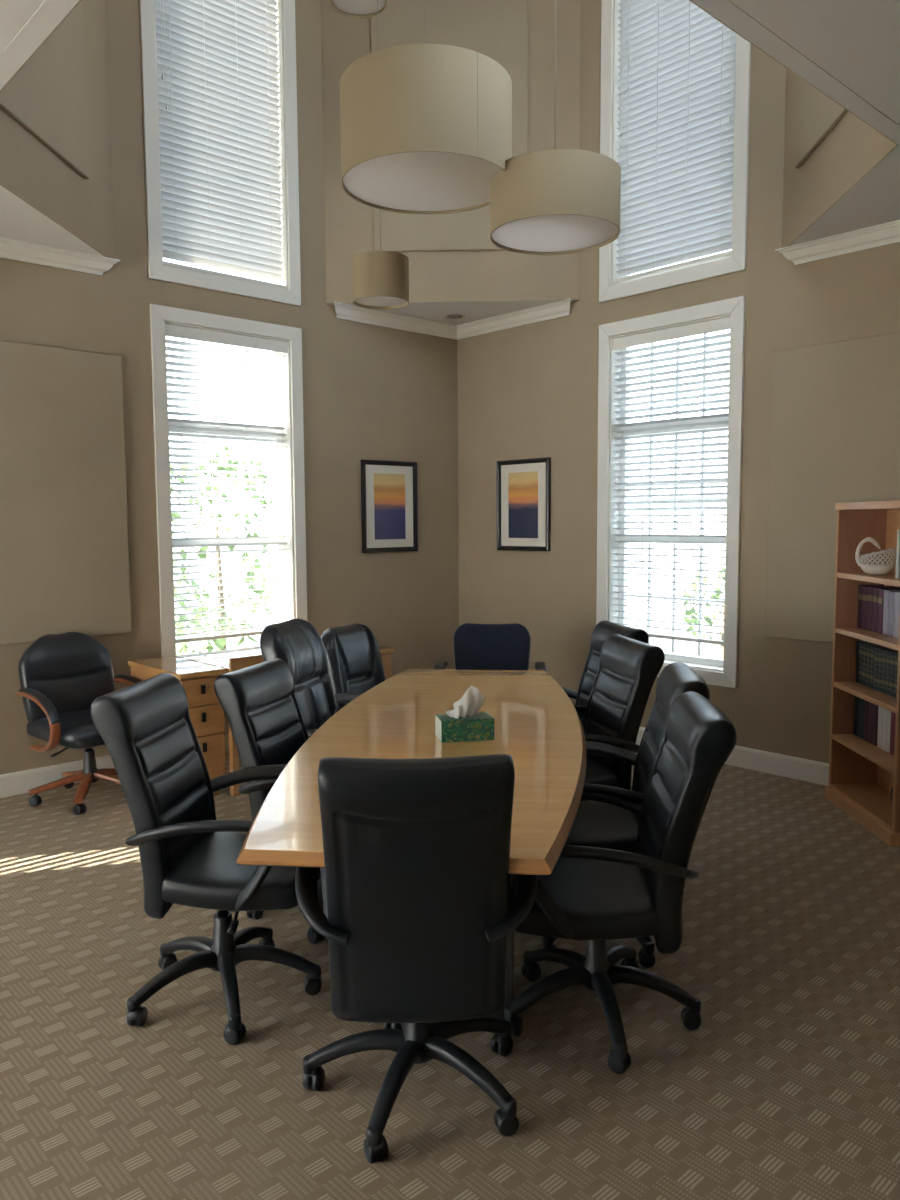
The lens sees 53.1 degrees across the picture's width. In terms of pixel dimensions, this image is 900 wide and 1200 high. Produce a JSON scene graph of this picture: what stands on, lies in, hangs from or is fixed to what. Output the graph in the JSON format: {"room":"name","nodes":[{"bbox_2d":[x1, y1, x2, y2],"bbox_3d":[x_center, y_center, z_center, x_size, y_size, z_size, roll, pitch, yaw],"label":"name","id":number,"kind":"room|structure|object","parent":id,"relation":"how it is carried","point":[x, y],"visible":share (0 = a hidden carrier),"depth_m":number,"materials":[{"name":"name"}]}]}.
{"room":"conference room","nodes":[
{"label":"conference room","id":0,"kind":"room"},
{"bbox_2d":[0,0,80,91],"bbox_3d":[-1.590,-3.414,2.990,0.100,3.199,1.581,-5,7,-43],"label":"wall","id":1,"kind":"structure","parent":0,"point":[80,0],"depth_m":2.92,"materials":[{"name":"beige paint"}]},
{"bbox_2d":[0,0,79,89],"bbox_3d":[-1.575,-1.825,3.134,0.075,0.012,1.581,-5,7,-43],"label":"trim","id":2,"kind":"structure","parent":1,"relation":"attached to","point":[50,13],"depth_m":2.87,"materials":[{"name":"paint"}]},
{"bbox_2d":[0,0,114,258],"bbox_3d":[-2.100,-3.537,4.425,0.100,3.199,1.656,0,5,3],"label":"wall","id":3,"kind":"structure","parent":0,"point":[31,171],"depth_m":4.99,"materials":[{"name":"beige paint"}]},
{"bbox_2d":[0,0,88,178],"bbox_3d":[-2.033,-3.261,4.444,0.027,1.953,0.920,0,5,3],"label":"acoustic panel","id":4,"kind":"object","parent":3,"relation":"attached to","point":[46,96],"visible":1,"depth_m":4.63,"materials":[{"name":"fabric"}]},
{"bbox_2d":[0,0,458,774],"bbox_3d":[-2.988,-1.989,4.588,8.466,6.300,0.160,-5,7,-43],"label":"wall","id":5,"kind":"structure","parent":0,"point":[371,392],"depth_m":6.31,"materials":[{"name":"beige paint"}]},
{"bbox_2d":[0,236,119,274],"bbox_3d":[-3.994,-1.793,3.501,5.494,0.088,0.088,-5,7,-43],"label":"trim","id":6,"kind":"structure","parent":5,"relation":"attached to","point":[13,249],"depth_m":5.11,"materials":[{"name":"paint"}]},
{"bbox_2d":[0,341,131,644],"bbox_3d":[-2.415,-0.597,5.103,1.190,1.684,0.026,-5,7,-43],"label":"acoustic panel","id":7,"kind":"object","parent":5,"relation":"attached to","point":[64,544],"visible":1,"depth_m":5.23,"materials":[{"name":"fabric"}]},
{"bbox_2d":[0,733,228,797],"bbox_3d":[-2.967,1.095,4.738,8.306,0.130,0.016,-5,7,-43],"label":"baseboard","id":8,"kind":"structure","parent":5,"relation":"attached to","point":[20,782],"depth_m":5.26,"materials":[{"name":"paint"}]},
{"bbox_2d":[139,0,300,305],"bbox_3d":[-1.504,-3.180,5.851,1.096,2.341,0.182,-5,7,-43],"label":"window","id":9,"kind":"structure","parent":5,"relation":"in","point":[287,83],"depth_m":6.03,"materials":[{"name":"paint"}]},
{"bbox_2d":[155,0,284,287],"bbox_3d":[-1.482,-3.181,5.827,0.892,2.131,0.074,-5,7,-43],"label":"window blind","id":10,"kind":"object","parent":9,"relation":"attached to","point":[217,60],"visible":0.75,"depth_m":5.84,"materials":[{"name":"paint"}]},
{"bbox_2d":[149,304,306,656],"bbox_3d":[-1.488,-0.667,6.071,1.096,2.396,0.182,-5,7,-43],"label":"window","id":11,"kind":"structure","parent":5,"relation":"in","point":[160,315],"depth_m":6.10,"materials":[{"name":"paint"}]},
{"bbox_2d":[165,324,291,642],"bbox_3d":[-1.467,-0.753,6.039,0.892,2.016,0.074,-5,7,-43],"label":"window blind","id":12,"kind":"object","parent":11,"relation":"attached to","point":[176,331],"visible":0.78,"depth_m":6.01,"materials":[{"name":"paint"}]},
{"bbox_2d":[361,460,417,552],"bbox_3d":[-0.458,-0.716,6.907,0.532,0.692,0.032,-5,7,-43],"label":"framed picture","id":13,"kind":"object","parent":5,"relation":"attached to","point":[389,492],"visible":1,"depth_m":6.90},
{"bbox_2d":[374,473,405,539],"bbox_3d":[-0.460,-0.716,6.910,0.304,0.500,0.002,-5,7,-43],"label":"art print","id":14,"kind":"object","parent":13,"relation":"attached to","point":[389,488],"depth_m":6.91},
{"bbox_2d":[334,302,456,339],"bbox_3d":[-0.381,-2.107,6.826,1.278,0.088,0.088,-5,7,-43],"label":"trim","id":15,"kind":"structure","parent":5,"relation":"attached to","point":[343,311],"depth_m":6.79,"materials":[{"name":"paint"}]},
{"bbox_2d":[0,753,899,1199],"bbox_3d":[-0.113,1.471,1.672,8.706,0.120,8.825,-5,7,-43],"label":"floor","id":16,"kind":"structure","parent":0,"point":[787,1084],"depth_m":2.64,"materials":[{"name":"carpet"}]},
{"bbox_2d":[15,632,141,814],"bbox_3d":[-2.045,0.663,5.073,0.641,0.920,0.630,4,7,40],"label":"chair","id":17,"kind":"object","parent":16,"relation":"on","point":[61,675],"visible":0.77,"depth_m":5.05,"materials":[{"name":"black leather"}]},
{"bbox_2d":[128,656,225,795],"bbox_3d":[-1.582,0.739,5.234,0.276,0.735,0.679,-5,7,-43],"label":"credenza","id":18,"kind":"object","parent":16,"relation":"on","point":[206,713],"visible":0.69,"depth_m":5.03,"materials":[{"name":"brown wood"}]},
{"bbox_2d":[128,656,225,678],"bbox_3d":[-1.585,0.387,5.204,0.276,0.028,0.677,-5,7,-43],"label":"countertop","id":19,"kind":"structure","parent":18,"relation":"on","point":[181,668],"depth_m":5.13,"materials":[{"name":"brown wood"}]},
{"bbox_2d":[90,673,321,1044],"bbox_3d":[-0.742,0.786,2.925,0.680,1.033,0.632,0,5,7],"label":"chair","id":20,"kind":"object","parent":16,"relation":"on","point":[188,856],"visible":0.87,"depth_m":2.80,"materials":[{"name":"black leather"}]},
{"bbox_2d":[214,659,324,943],"bbox_3d":[-0.525,0.757,3.591,0.712,0.973,0.639,1,5,17],"label":"chair","id":21,"kind":"object","parent":16,"relation":"on","point":[259,702],"visible":0.33,"depth_m":3.51,"materials":[{"name":"black leather"}]},
{"bbox_2d":[174,646,393,796],"bbox_3d":[-1.029,0.664,5.717,1.180,0.793,0.714,-5,7,-43],"label":"desk","id":22,"kind":"object","parent":16,"relation":"on","point":[232,660],"visible":0.2,"depth_m":5.34,"materials":[{"name":"brown wood"}]},
{"bbox_2d":[174,646,393,672],"bbox_3d":[-1.032,0.341,5.690,1.180,0.028,0.710,-5,7,-43],"label":"countertop","id":23,"kind":"structure","parent":22,"relation":"on","point":[220,658],"depth_m":5.55,"materials":[{"name":"brown wood"}]},
{"bbox_2d":[260,619,336,736],"bbox_3d":[-0.523,0.642,4.343,0.714,1.070,0.638,1,5,17],"label":"chair","id":24,"kind":"object","parent":16,"relation":"on","point":[296,642],"visible":0.2,"depth_m":4.37,"materials":[{"name":"black leather"}]},
{"bbox_2d":[321,623,386,712],"bbox_3d":[-0.370,0.632,5.149,0.693,0.948,0.629,3,6,31],"label":"chair","id":25,"kind":"object","parent":16,"relation":"on","point":[354,660],"visible":0.24,"depth_m":5.18,"materials":[{"name":"black leather"}]},
{"bbox_2d":[237,669,585,1019],"bbox_3d":[0.002,0.870,3.598,1.056,0.740,2.776,0,5,6],"label":"conference table","id":26,"kind":"object","parent":16,"relation":"on","point":[536,723],"visible":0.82,"depth_m":3.19,"materials":[{"name":"brown wood"}]},
{"bbox_2d":[435,686,493,742],"bbox_3d":[0.054,0.419,3.370,0.201,0.196,0.116,-1,5,-12],"label":"tissue box","id":27,"kind":"object","parent":26,"relation":"on","point":[463,723],"visible":1,"depth_m":3.33,"materials":[{"name":"green cardboard"}]},
{"bbox_2d":[295,754,536,1163],"bbox_3d":[-0.089,0.839,2.385,0.634,1.013,0.698,0,5,1],"label":"chair","id":28,"kind":"object","parent":16,"relation":"on","point":[416,919],"visible":0.98,"depth_m":2.16,"materials":[{"name":"black leather"}]},
{"bbox_2d":[434,623,546,671],"bbox_3d":[0.246,0.623,5.434,0.668,0.909,0.619,0,5,4],"label":"chair","id":29,"kind":"object","parent":16,"relation":"on","point":[475,646],"visible":0.36,"depth_m":5.62,"materials":[{"name":"blue fabric"}]},
{"bbox_2d":[562,621,648,801],"bbox_3d":[0.627,0.639,4.620,0.680,1.013,0.632,-2,5,-15],"label":"chair","id":30,"kind":"object","parent":16,"relation":"on","point":[602,630],"visible":0.14,"depth_m":4.74,"materials":[{"name":"black leather"}]},
{"bbox_2d":[504,692,736,1073],"bbox_3d":[0.504,0.810,2.788,0.680,0.993,0.633,0,5,4],"label":"chair","id":31,"kind":"object","parent":16,"relation":"on","point":[595,895],"visible":0.95,"depth_m":2.64,"materials":[{"name":"black leather"}]},
{"bbox_2d":[578,634,664,799],"bbox_3d":[0.565,0.690,4.031,0.691,1.010,0.635,-1,5,-13],"label":"chair","id":32,"kind":"object","parent":16,"relation":"on","point":[628,669],"visible":0.41,"depth_m":3.91,"materials":[{"name":"black leather"}]},
{"bbox_2d":[542,662,709,967],"bbox_3d":[0.587,0.754,3.353,0.691,0.999,0.636,0,5,6],"label":"chair","id":33,"kind":"object","parent":16,"relation":"on","point":[596,824],"visible":0.3,"depth_m":3.27,"materials":[{"name":"black leather"}]},
{"bbox_2d":[825,500,899,846],"bbox_3d":[2.228,0.321,4.578,0.288,1.635,0.769,0,5,0],"label":"bookcase","id":34,"kind":"object","parent":16,"relation":"on","point":[862,775],"visible":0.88,"depth_m":4.87,"materials":[{"name":"brown wood"}]},
{"bbox_2d":[854,696,859,735],"bbox_3d":[2.289,0.628,4.925,0.139,0.226,0.058,0,5,0],"label":"book","id":35,"kind":"object","parent":34,"relation":"on","point":[857,699],"visible":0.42,"depth_m":4.92,"materials":[{"name":"black paper"}]},
{"bbox_2d":[855,641,866,682],"bbox_3d":[2.288,0.338,4.908,0.139,0.222,0.042,0,5,0],"label":"book","id":36,"kind":"object","parent":34,"relation":"on","point":[858,642],"visible":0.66,"depth_m":4.90,"materials":[{"name":"black paper"}]},
{"bbox_2d":[859,698,864,738],"bbox_3d":[2.289,0.633,4.866,0.139,0.226,0.058,0,5,0],"label":"book","id":37,"kind":"object","parent":34,"relation":"on","point":[862,701],"visible":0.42,"depth_m":4.86,"materials":[{"name":"black paper"}]},
{"bbox_2d":[862,586,867,629],"bbox_3d":[2.285,0.042,4.818,0.140,0.229,0.055,0,5,0],"label":"book","id":38,"kind":"object","parent":34,"relation":"on","point":[865,588],"visible":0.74,"depth_m":4.81,"materials":[{"name":"paper"}]},
{"bbox_2d":[863,700,868,740],"bbox_3d":[2.289,0.640,4.811,0.139,0.222,0.052,0,5,0],"label":"book","id":39,"kind":"object","parent":34,"relation":"on","point":[866,710],"visible":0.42,"depth_m":4.80,"materials":[{"name":"paper"}]},
{"bbox_2d":[859,642,873,683],"bbox_3d":[2.287,0.342,4.865,0.140,0.222,0.042,0,5,0],"label":"book","id":40,"kind":"object","parent":34,"relation":"on","point":[861,650],"visible":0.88,"depth_m":4.86,"materials":[{"name":"black paper"}]},
{"bbox_2d":[862,644,876,685],"bbox_3d":[2.287,0.346,4.822,0.140,0.222,0.042,0,5,0],"label":"book","id":41,"kind":"object","parent":34,"relation":"on","point":[865,647],"visible":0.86,"depth_m":4.82,"materials":[{"name":"black paper"}]},
{"bbox_2d":[857,585,883,628],"bbox_3d":[2.285,0.037,4.875,0.140,0.230,0.056,0,5,0],"label":"book","id":42,"kind":"object","parent":34,"relation":"on","point":[860,592],"visible":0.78,"depth_m":4.87,"materials":[{"name":"purple paper"}]},
{"bbox_2d":[868,702,873,743],"bbox_3d":[2.289,0.645,4.757,0.139,0.222,0.052,0,5,0],"label":"book","id":43,"kind":"object","parent":34,"relation":"on","point":[871,705],"visible":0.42,"depth_m":4.75,"materials":[{"name":"paper"}]},
{"bbox_2d":[866,645,880,686],"bbox_3d":[2.287,0.349,4.779,0.140,0.222,0.042,0,5,0],"label":"book","id":44,"kind":"object","parent":34,"relation":"on","point":[868,659],"visible":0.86,"depth_m":4.77,"materials":[{"name":"black paper"}]},
{"bbox_2d":[855,537,895,573],"bbox_3d":[2.241,-0.231,4.693,0.237,0.193,0.132,2,6,25],"label":"basket","id":45,"kind":"object","parent":34,"relation":"on","point":[869,568],"visible":0.98,"depth_m":4.67,"materials":[{"name":"white ceramic"}]},
{"bbox_2d":[860,563,894,573],"bbox_3d":[2.231,-0.162,4.704,0.167,0.055,0.120,2,6,25],"label":"bowl","id":46,"kind":"object","parent":45,"relation":"on","point":[869,568],"depth_m":4.66,"materials":[{"name":"white ceramic"}]},
{"bbox_2d":[873,704,878,745],"bbox_3d":[2.289,0.649,4.705,0.139,0.222,0.049,0,5,0],"label":"book","id":47,"kind":"object","parent":34,"relation":"on","point":[875,721],"visible":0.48,"depth_m":4.70,"materials":[{"name":"paper"}]},
{"bbox_2d":[870,646,883,688],"bbox_3d":[2.286,0.353,4.737,0.140,0.222,0.042,0,5,0],"label":"book","id":48,"kind":"object","parent":34,"relation":"on","point":[872,654],"visible":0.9,"depth_m":4.73,"materials":[{"name":"paper"}]},
{"bbox_2d":[873,647,886,689],"bbox_3d":[2.286,0.357,4.694,0.140,0.222,0.042,0,5,0],"label":"book","id":49,"kind":"object","parent":34,"relation":"on","point":[876,656],"visible":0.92,"depth_m":4.69,"materials":[{"name":"black paper"}]},
{"bbox_2d":[877,706,882,747],"bbox_3d":[2.288,0.652,4.658,0.139,0.225,0.044,0,5,0],"label":"book","id":50,"kind":"object","parent":34,"relation":"on","point":[880,709],"visible":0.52,"depth_m":4.65,"materials":[{"name":"white paper"}]},
{"bbox_2d":[867,586,893,630],"bbox_3d":[2.285,0.045,4.759,0.140,0.234,0.060,0,5,0],"label":"book","id":51,"kind":"object","parent":34,"relation":"on","point":[870,588],"visible":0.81,"depth_m":4.75,"materials":[{"name":"purple paper"}]},
{"bbox_2d":[877,648,890,691],"bbox_3d":[2.286,0.361,4.651,0.140,0.222,0.042,0,5,0],"label":"book","id":52,"kind":"object","parent":34,"relation":"on","point":[880,653],"visible":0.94,"depth_m":4.65,"materials":[{"name":"paper"}]},
{"bbox_2d":[881,708,886,749],"bbox_3d":[2.288,0.656,4.613,0.139,0.225,0.044,0,5,0],"label":"book","id":53,"kind":"object","parent":34,"relation":"on","point":[884,714],"visible":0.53,"depth_m":4.61,"materials":[{"name":"white paper"}]},
{"bbox_2d":[872,587,899,632],"bbox_3d":[2.284,0.051,4.700,0.140,0.232,0.055,0,5,0],"label":"book","id":54,"kind":"object","parent":34,"relation":"on","point":[876,589],"visible":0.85,"depth_m":4.69,"materials":[{"name":"paper"}]},
{"bbox_2d":[881,649,893,692],"bbox_3d":[2.286,0.364,4.608,0.140,0.222,0.042,0,5,0],"label":"book","id":55,"kind":"object","parent":34,"relation":"on","point":[884,654],"visible":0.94,"depth_m":4.60,"materials":[{"name":"black paper"}]},
{"bbox_2d":[885,710,890,752],"bbox_3d":[2.288,0.659,4.569,0.139,0.225,0.044,0,5,0],"label":"book","id":56,"kind":"object","parent":34,"relation":"on","point":[888,720],"visible":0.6,"depth_m":4.56,"materials":[{"name":"white paper"}]},
{"bbox_2d":[877,588,899,633],"bbox_3d":[2.284,0.058,4.643,0.140,0.230,0.055,0,5,0],"label":"book","id":57,"kind":"object","parent":34,"relation":"on","point":[881,591],"visible":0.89,"depth_m":4.63,"materials":[{"name":"paper"}]},
{"bbox_2d":[883,590,899,634],"bbox_3d":[2.285,0.064,4.588,0.139,0.226,0.052,0,5,0],"label":"book","id":58,"kind":"object","parent":34,"relation":"on","point":[886,592],"visible":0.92,"depth_m":4.58,"materials":[{"name":"white paper"}]},
{"bbox_2d":[888,592,894,636],"bbox_3d":[2.284,0.071,4.533,0.139,0.222,0.052,0,5,0],"label":"book","id":59,"kind":"object","parent":34,"relation":"on","point":[891,594],"visible":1,"depth_m":4.52,"materials":[{"name":"white paper"}]},
{"bbox_2d":[885,650,897,694],"bbox_3d":[2.286,0.368,4.565,0.140,0.222,0.042,0,5,0],"label":"book","id":60,"kind":"object","parent":34,"relation":"on","point":[888,665],"visible":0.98,"depth_m":4.56,"materials":[{"name":"black paper"}]},
{"bbox_2d":[890,786,892,815],"bbox_3d":[2.194,0.993,4.434,0.051,0.152,0.052,0,5,0],"label":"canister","id":61,"kind":"object","parent":34,"relation":"on","point":[891,790],"visible":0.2,"depth_m":4.43,"materials":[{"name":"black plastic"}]},
{"bbox_2d":[890,712,895,754],"bbox_3d":[2.288,0.661,4.521,0.139,0.230,0.049,0,5,0],"label":"book","id":62,"kind":"object","parent":34,"relation":"on","point":[893,715],"visible":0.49,"depth_m":4.52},
{"bbox_2d":[889,652,897,696],"bbox_3d":[2.285,0.372,4.522,0.140,0.222,0.042,0,5,0],"label":"book","id":63,"kind":"object","parent":34,"relation":"on","point":[892,670],"visible":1,"depth_m":4.52,"materials":[{"name":"black paper"}]},
{"bbox_2d":[893,653,897,697],"bbox_3d":[2.285,0.376,4.480,0.140,0.222,0.042,0,5,0],"label":"book","id":64,"kind":"object","parent":34,"relation":"on","point":[896,654],"visible":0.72,"depth_m":4.48,"materials":[{"name":"black paper"}]},
{"bbox_2d":[893,592,899,637],"bbox_3d":[2.284,0.074,4.478,0.139,0.226,0.052,0,5,0],"label":"book","id":65,"kind":"object","parent":34,"relation":"on","point":[897,594],"visible":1,"depth_m":4.47,"materials":[{"name":"white paper"}]},
{"bbox_2d":[896,530,899,577],"bbox_3d":[2.267,-0.226,4.401,0.169,0.235,0.022,0,5,0],"label":"book","id":66,"kind":"object","parent":34,"relation":"on","point":[898,531],"visible":1,"depth_m":4.39,"materials":[{"name":"white paper"}]},
{"bbox_2d":[0,0,899,324],"bbox_3d":[-0.133,-1.707,1.394,8.306,0.060,8.425,-5,7,-43],"label":"ceiling","id":67,"kind":"structure","parent":0,"point":[856,42],"depth_m":3.18,"materials":[{"name":"paint"}]},
{"bbox_2d":[445,314,465,318],"bbox_3d":[0.040,-2.164,6.855,0.156,0.024,0.156,-5,7,-43],"label":"recessed light","id":68,"kind":"object","parent":67,"relation":"in","point":[453,316],"visible":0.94,"depth_m":6.84,"materials":[{"name":"silver metal"}]},
{"bbox_2d":[321,0,580,303],"bbox_3d":[0.006,-3.714,6.299,1.791,3.199,0.100,0,5,2],"label":"wall","id":69,"kind":"structure","parent":0,"point":[480,275],"depth_m":6.34,"materials":[{"name":"beige paint"}]},
{"bbox_2d":[371,0,527,251],"bbox_3d":[-0.002,-3.433,6.259,1.085,1.952,0.027,0,5,2],"label":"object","id":70,"kind":"structure","parent":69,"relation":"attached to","point":[497,30],"depth_m":6.21,"materials":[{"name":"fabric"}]},
{"bbox_2d":[457,0,899,762],"bbox_3d":[2.975,-1.997,4.253,0.160,6.300,8.425,-5,7,-43],"label":"wall","id":71,"kind":"structure","parent":0,"point":[529,391],"depth_m":6.14,"materials":[{"name":"beige paint"}]},
{"bbox_2d":[457,298,570,339],"bbox_3d":[0.452,-2.110,6.801,0.088,0.088,1.256,-5,7,-43],"label":"trim","id":72,"kind":"structure","parent":71,"relation":"attached to","point":[561,308],"depth_m":6.76,"materials":[{"name":"paint"}]},
{"bbox_2d":[497,457,550,550],"bbox_3d":[0.554,-0.722,6.862,0.032,0.692,0.532,-5,7,-43],"label":"framed picture","id":73,"kind":"object","parent":71,"relation":"attached to","point":[523,485],"visible":1,"depth_m":6.86},
{"bbox_2d":[508,471,537,537],"bbox_3d":[0.557,-0.723,6.865,0.002,0.500,0.304,-5,7,-43],"label":"art print","id":74,"kind":"object","parent":73,"relation":"attached to","point":[522,485],"depth_m":6.86},
{"bbox_2d":[596,296,745,687],"bbox_3d":[1.473,-0.679,5.994,0.182,2.396,1.096,-5,7,-43],"label":"window","id":75,"kind":"structure","parent":71,"relation":"in","point":[723,672],"depth_m":6.00,"materials":[{"name":"paint"}]},
{"bbox_2d":[612,317,729,644],"bbox_3d":[1.448,-0.755,5.964,0.074,2.036,0.892,-5,7,-43],"label":"window blind","id":76,"kind":"object","parent":75,"relation":"attached to","point":[721,324],"visible":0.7,"depth_m":5.93,"materials":[{"name":"paint"}]},
{"bbox_2d":[599,0,750,302],"bbox_3d":[1.457,-3.192,5.774,0.182,2.341,1.096,-5,7,-43],"label":"window","id":77,"kind":"structure","parent":71,"relation":"in","point":[609,290],"depth_m":5.84,"materials":[{"name":"paint"}]},
{"bbox_2d":[615,0,735,282],"bbox_3d":[1.433,-3.200,5.750,0.074,2.116,0.892,-5,7,-43],"label":"window blind","id":78,"kind":"object","parent":77,"relation":"attached to","point":[677,61],"visible":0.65,"depth_m":5.78,"materials":[{"name":"paint"}]},
{"bbox_2d":[636,727,828,785],"bbox_3d":[2.930,1.082,4.462,0.016,0.130,8.425,-5,7,-43],"label":"baseboard","id":79,"kind":"structure","parent":71,"relation":"attached to","point":[792,767],"depth_m":5.46,"materials":[{"name":"paint"}]},
{"bbox_2d":[765,332,899,642],"bbox_3d":[2.258,-0.593,5.024,0.026,1.697,1.020,-5,7,-43],"label":"acoustic panel","id":80,"kind":"object","parent":71,"relation":"attached to","point":[835,414],"visible":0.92,"depth_m":5.16,"materials":[{"name":"fabric"}]},
{"bbox_2d":[775,220,899,264],"bbox_3d":[3.827,-1.812,3.162,0.088,0.088,5.650,-5,7,-43],"label":"trim","id":81,"kind":"structure","parent":71,"relation":"attached to","point":[886,233],"depth_m":4.95,"materials":[{"name":"paint"}]},
{"bbox_2d":[689,0,897,144],"bbox_3d":[1.238,-3.428,2.942,1.829,3.199,0.160,-5,7,-43],"label":"wall","id":82,"kind":"structure","parent":0,"point":[689,0],"depth_m":3.10,"materials":[{"name":"beige paint"}]},
{"bbox_2d":[691,0,899,144],"bbox_3d":[1.223,-1.840,3.108,1.829,0.012,0.075,-5,7,-43],"label":"ceiling beam","id":83,"kind":"structure","parent":82,"relation":"attached to","point":[725,11],"depth_m":3.07,"materials":[{"name":"paint"}]},
{"bbox_2d":[782,68,897,247],"bbox_3d":[1.939,-3.556,4.363,0.100,3.199,1.510,0,5,3],"label":"wall","id":84,"kind":"structure","parent":0,"point":[852,148],"depth_m":4.60,"materials":[{"name":"beige paint"}]},
{"bbox_2d":[794,76,847,167],"bbox_3d":[1.877,-3.293,4.399,0.027,1.930,0.950,0,5,3],"label":"acoustic panel","id":85,"kind":"object","parent":84,"relation":"attached to","point":[817,114],"visible":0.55,"depth_m":4.70,"materials":[{"name":"fabric"}]},
{"bbox_3d":[-0.127,-5.214,4.249,3.992,0.150,3.833,-5,7,-43],"label":"ceiling","id":86,"kind":"structure","parent":0,"visible":0},
{"bbox_2d":[331,0,386,18],"bbox_3d":[-0.462,-4.064,4.411,0.280,2.166,0.281,-1,5,-13],"label":"drum pendant","id":87,"kind":"object","parent":86,"relation":"hanging from","point":[361,9],"visible":0.97,"depth_m":4.57,"materials":[{"name":"beige fabric"}]},
{"bbox_2d":[352,0,408,309],"bbox_3d":[-0.356,-3.309,4.345,0.280,3.661,0.281,1,5,17],"label":"drum pendant","id":88,"kind":"object","parent":86,"relation":"hanging from","point":[380,278],"visible":1,"depth_m":4.38,"materials":[{"name":"beige fabric"}]},
{"bbox_2d":[355,296,406,305],"bbox_3d":[-0.344,-1.501,4.504,0.268,0.004,0.268,1,5,17],"label":"diffuser","id":89,"kind":"object","parent":88,"relation":"attached to","point":[359,300],"depth_m":4.51,"materials":[{"name":"white"}]},
{"bbox_2d":[340,0,511,214],"bbox_3d":[-0.113,-3.473,3.886,0.760,3.256,0.761,-4,6,-37],"label":"drum pendant","id":90,"kind":"object","parent":86,"relation":"hanging from","point":[426,129],"visible":0.96,"depth_m":3.72,"materials":[{"name":"beige fabric"}]},
{"bbox_2d":[343,152,500,210],"bbox_3d":[-0.103,-1.867,4.027,0.748,0.004,0.748,-4,6,-37],"label":"diffuser","id":91,"kind":"object","parent":90,"relation":"attached to","point":[387,181],"depth_m":3.99,"materials":[{"name":"white"}]},
{"bbox_2d":[490,0,620,254],"bbox_3d":[0.460,-3.368,3.900,0.581,3.476,0.580,-2,5,-23],"label":"drum pendant","id":92,"kind":"object","parent":86,"relation":"hanging from","point":[554,201],"visible":0.94,"depth_m":3.83,"materials":[{"name":"beige fabric"}]},
{"bbox_2d":[491,215,618,251],"bbox_3d":[0.470,-1.652,4.050,0.568,0.004,0.568,-2,5,-23],"label":"diffuser","id":93,"kind":"object","parent":92,"relation":"attached to","point":[513,233],"depth_m":4.04,"materials":[{"name":"white"}]},
{"label":"outside","id":94,"kind":"structure","parent":0,"visible":0},
{"bbox_2d":[173,545,720,658],"bbox_3d":[0.570,0.981,14.271,140.000,0.150,140.000,-5,7,-43],"label":"ground","id":95,"kind":"structure","parent":94,"point":[681,647],"depth_m":21.86,"materials":[{"name":"white"}]},
{"bbox_2d":[175,611,257,654],"bbox_3d":[-2.592,0.753,9.411,1.533,1.311,1.444,-5,7,-43],"label":"shrub","id":96,"kind":"object","parent":95,"relation":"on","point":[219,643],"visible":0.15,"depth_m":9.35,"materials":[{"name":"green plant"}]},
{"bbox_2d":[170,445,277,649],"bbox_3d":[-2.940,-0.408,11.435,2.595,3.160,2.520,-5,7,-43],"label":"leafy tree","id":97,"kind":"object","parent":95,"relation":"on","point":[202,555],"visible":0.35,"depth_m":11.42,"materials":[{"name":"green plant"}]},
{"bbox_2d":[627,438,727,621],"bbox_3d":[8.607,-1.825,20.811,8.000,4.200,13.000,-5,7,-43],"label":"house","id":98,"kind":"structure","parent":95,"relation":"on","point":[724,454],"depth_m":19.95,"materials":[{"name":"white"}]},
{"bbox_2d":[681,566,724,658],"bbox_3d":[3.262,0.376,10.737,1.065,1.646,1.002,0,5,1],"label":"tree","id":99,"kind":"object","parent":95,"relation":"on","point":[719,574],"visible":0.25,"depth_m":10.70,"materials":[{"name":"green plant"}]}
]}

